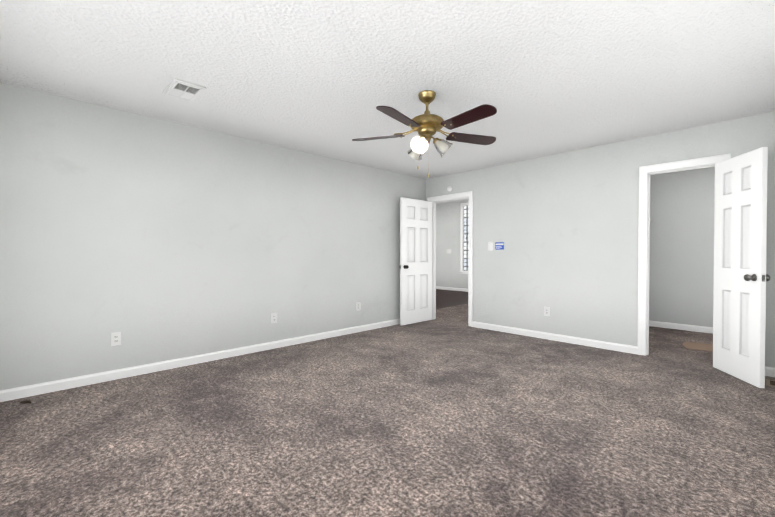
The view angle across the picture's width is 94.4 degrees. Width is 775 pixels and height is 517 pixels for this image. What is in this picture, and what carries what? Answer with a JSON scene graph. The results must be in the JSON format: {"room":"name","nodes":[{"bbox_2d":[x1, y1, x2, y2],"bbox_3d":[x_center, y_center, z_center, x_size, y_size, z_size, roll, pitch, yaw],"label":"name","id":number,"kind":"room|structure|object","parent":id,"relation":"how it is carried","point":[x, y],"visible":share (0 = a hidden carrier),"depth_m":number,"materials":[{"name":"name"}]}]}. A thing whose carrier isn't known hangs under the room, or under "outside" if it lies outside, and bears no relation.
{"room":"empty bedroom","nodes":[
{"label":"empty bedroom","id":0,"kind":"room"},
{"bbox_2d":[0,83,425,390],"bbox_3d":[-1.311,-0.142,4.432,5.640,2.440,0.120,-1,1,-44],"label":"wall","id":1,"kind":"structure","parent":0,"point":[152,239],"depth_m":3.52,"materials":[{"name":"paint"}]},
{"bbox_2d":[111,332,120,345],"bbox_3d":[-2.453,0.727,3.244,0.072,0.116,0.008,-1,1,-44],"label":"electrical outlet","id":2,"kind":"object","parent":1,"relation":"attached to","point":[116,338],"visible":1,"depth_m":3.24,"materials":[{"name":"white plastic"}]},
{"bbox_2d":[0,319,399,401],"bbox_3d":[-1.263,1.036,4.396,5.400,0.085,0.020,-1,1,-44],"label":"baseboard","id":3,"kind":"structure","parent":1,"relation":"attached to","point":[38,389],"depth_m":3.51,"materials":[{"name":"white wood"}]},
{"bbox_2d":[271,313,276,322],"bbox_3d":[-1.358,0.714,4.308,0.072,0.116,0.008,-1,1,-44],"label":"electrical outlet","id":4,"kind":"object","parent":1,"relation":"attached to","point":[273,317],"visible":1,"depth_m":4.31,"materials":[{"name":"white plastic"}]},
{"bbox_2d":[356,302,359,310],"bbox_3d":[-0.421,0.696,5.218,0.072,0.116,0.008,-1,1,-44],"label":"electrical outlet","id":5,"kind":"object","parent":1,"relation":"attached to","point":[357,306],"visible":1,"depth_m":5.21,"materials":[{"name":"white plastic"}]},
{"bbox_2d":[0,304,774,516],"bbox_3d":[1.741,1.127,4.492,10.080,0.100,5.170,-1,1,-44],"label":"floor carpet","id":6,"kind":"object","parent":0,"point":[448,412],"visible":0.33,"depth_m":2.25,"materials":[{"name":"carpet"}]},
{"bbox_2d":[682,342,712,351],"bbox_3d":[3.841,1.067,4.354,0.456,0.022,0.415,-1,1,-44],"label":"scrap","id":7,"kind":"object","parent":6,"relation":"on","point":[698,346],"visible":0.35,"depth_m":4.38,"materials":[{"name":"brown"}]},
{"bbox_2d":[766,379,774,386],"bbox_3d":[3.463,1.091,3.034,0.210,0.007,0.360,-1,1,-44],"label":"air vent register","id":8,"kind":"object","parent":6,"relation":"on","point":[769,382],"visible":1,"depth_m":3.15,"materials":[{"name":"beige metal"}]},
{"bbox_2d":[0,0,774,178],"bbox_3d":[0.255,-1.392,2.718,5.520,0.100,4.740,-1,1,-44],"label":"ceiling","id":9,"kind":"structure","parent":0,"point":[327,77],"depth_m":2.50,"materials":[{"name":"white paint"}]},
{"bbox_2d":[163,78,205,101],"bbox_3d":[-1.620,-1.331,2.863,0.220,0.025,0.340,-1,1,-44],"label":"ceiling vent","id":10,"kind":"object","parent":9,"relation":"in","point":[183,90],"visible":0.98,"depth_m":2.84,"materials":[{"name":"white metal"}]},
{"bbox_2d":[352,90,496,176],"bbox_3d":[0.333,-0.996,2.901,1.246,0.697,1.232,-1,1,-44],"label":"fan","id":11,"kind":"object","parent":9,"relation":"hanging from","point":[426,125],"visible":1,"depth_m":2.87,"materials":[{"name":"brown wood"}]},
{"bbox_2d":[436,289,467,308],"bbox_3d":[0.257,1.062,9.979,4.560,0.100,4.770,-1,1,-44],"label":"floor","id":12,"kind":"structure","parent":0,"point":[447,298],"depth_m":9.17,"materials":[{"name":"brown carpet"}]},
{"bbox_2d":[436,200,468,288],"bbox_3d":[2.406,-0.375,10.935,0.120,2.750,6.130,-1,1,-44],"label":"wall","id":13,"kind":"structure","parent":0,"point":[448,228],"depth_m":11.32,"materials":[{"name":"paint"}]},
{"bbox_2d":[436,286,467,291],"bbox_3d":[2.358,0.958,10.904,0.014,0.085,6.130,-1,1,-44],"label":"baseboard","id":14,"kind":"structure","parent":13,"relation":"attached to","point":[437,287],"depth_m":11.29,"materials":[{"name":"white wood"}]},
{"bbox_2d":[460,203,468,273],"bbox_3d":[2.455,-0.604,10.806,0.086,2.150,0.600,-1,1,-44],"label":"window frame","id":15,"kind":"structure","parent":13,"relation":"attached to","point":[462,271],"depth_m":10.97,"materials":[{"name":"white wood"}]},
{"bbox_2d":[464,205,468,270],"bbox_3d":[2.486,-0.619,10.835,0.014,2.000,0.460,-1,1,-44],"label":"window","id":16,"kind":"structure","parent":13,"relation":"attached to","point":[466,238],"depth_m":10.92,"materials":[{"name":"black"}]},
{"bbox_2d":[436,198,468,203],"bbox_3d":[0.814,-1.781,9.371,4.560,0.100,6.370,-1,1,-44],"label":"ceiling","id":17,"kind":"structure","parent":0,"point":[452,201],"depth_m":11.03,"materials":[{"name":"white paint"}]},
{"bbox_2d":[426,111,774,367],"bbox_3d":[2.320,-0.300,4.654,0.120,2.750,4.620,-1,1,-44],"label":"wall","id":18,"kind":"structure","parent":0,"point":[564,227],"depth_m":4.50,"materials":[{"name":"paint"}]},
{"bbox_2d":[399,197,431,325],"bbox_3d":[0.485,0.045,5.901,0.756,2.010,0.174,-1,1,-43],"label":"hall door","id":19,"kind":"structure","parent":18,"relation":"in","point":[415,266],"depth_m":5.85,"materials":[{"name":"white paint"}]},
{"bbox_2d":[488,243,492,249],"bbox_3d":[1.535,-0.180,5.363,0.019,0.116,0.072,-1,1,-44],"label":"bedroom light switch","id":20,"kind":"object","parent":18,"relation":"attached to","point":[490,246],"visible":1,"depth_m":5.36,"materials":[{"name":"white plastic"}]},
{"bbox_2d":[495,242,503,249],"bbox_3d":[1.642,-0.184,5.263,0.005,0.105,0.135,-1,1,-44],"label":"notice sign","id":21,"kind":"object","parent":18,"relation":"attached to","point":[499,245],"visible":1,"depth_m":5.26,"materials":[{"name":"blue"}]},
{"bbox_2d":[544,307,549,315],"bbox_3d":[2.120,0.705,4.780,0.008,0.116,0.072,-1,1,-44],"label":"electrical outlet","id":22,"kind":"object","parent":18,"relation":"attached to","point":[546,311],"visible":1,"depth_m":4.78,"materials":[{"name":"white plastic"}]},
{"bbox_2d":[472,321,637,353],"bbox_3d":[2.075,1.031,4.825,0.014,0.085,2.155,-1,1,-44],"label":"baseboard","id":23,"kind":"structure","parent":18,"relation":"attached to","point":[556,337],"depth_m":4.64,"materials":[{"name":"white wood"}]},
{"bbox_2d":[713,147,769,387],"bbox_3d":[3.197,0.076,3.281,0.174,2.010,0.595,0,1,12],"label":"closet door","id":24,"kind":"structure","parent":18,"relation":"in","point":[741,277],"depth_m":3.21,"materials":[{"name":"white paint"}]},
{"bbox_2d":[765,366,774,376],"bbox_3d":[3.555,1.049,3.302,0.014,0.085,0.616,-1,1,-44],"label":"baseboard","id":25,"kind":"structure","parent":18,"relation":"attached to","point":[769,371],"depth_m":3.32,"materials":[{"name":"white wood"}]},
{"bbox_2d":[649,166,714,326],"bbox_3d":[4.584,-0.152,5.266,0.120,2.440,1.700,-1,1,-44],"label":"wall","id":26,"kind":"structure","parent":0,"point":[681,259],"depth_m":5.36,"materials":[{"name":"paint"}]},
{"bbox_2d":[649,321,712,332],"bbox_3d":[4.540,1.026,5.230,0.014,0.085,1.650,-1,1,-44],"label":"baseboard","id":27,"kind":"structure","parent":26,"relation":"attached to","point":[651,323],"depth_m":5.37,"materials":[{"name":"white wood"}]}
]}

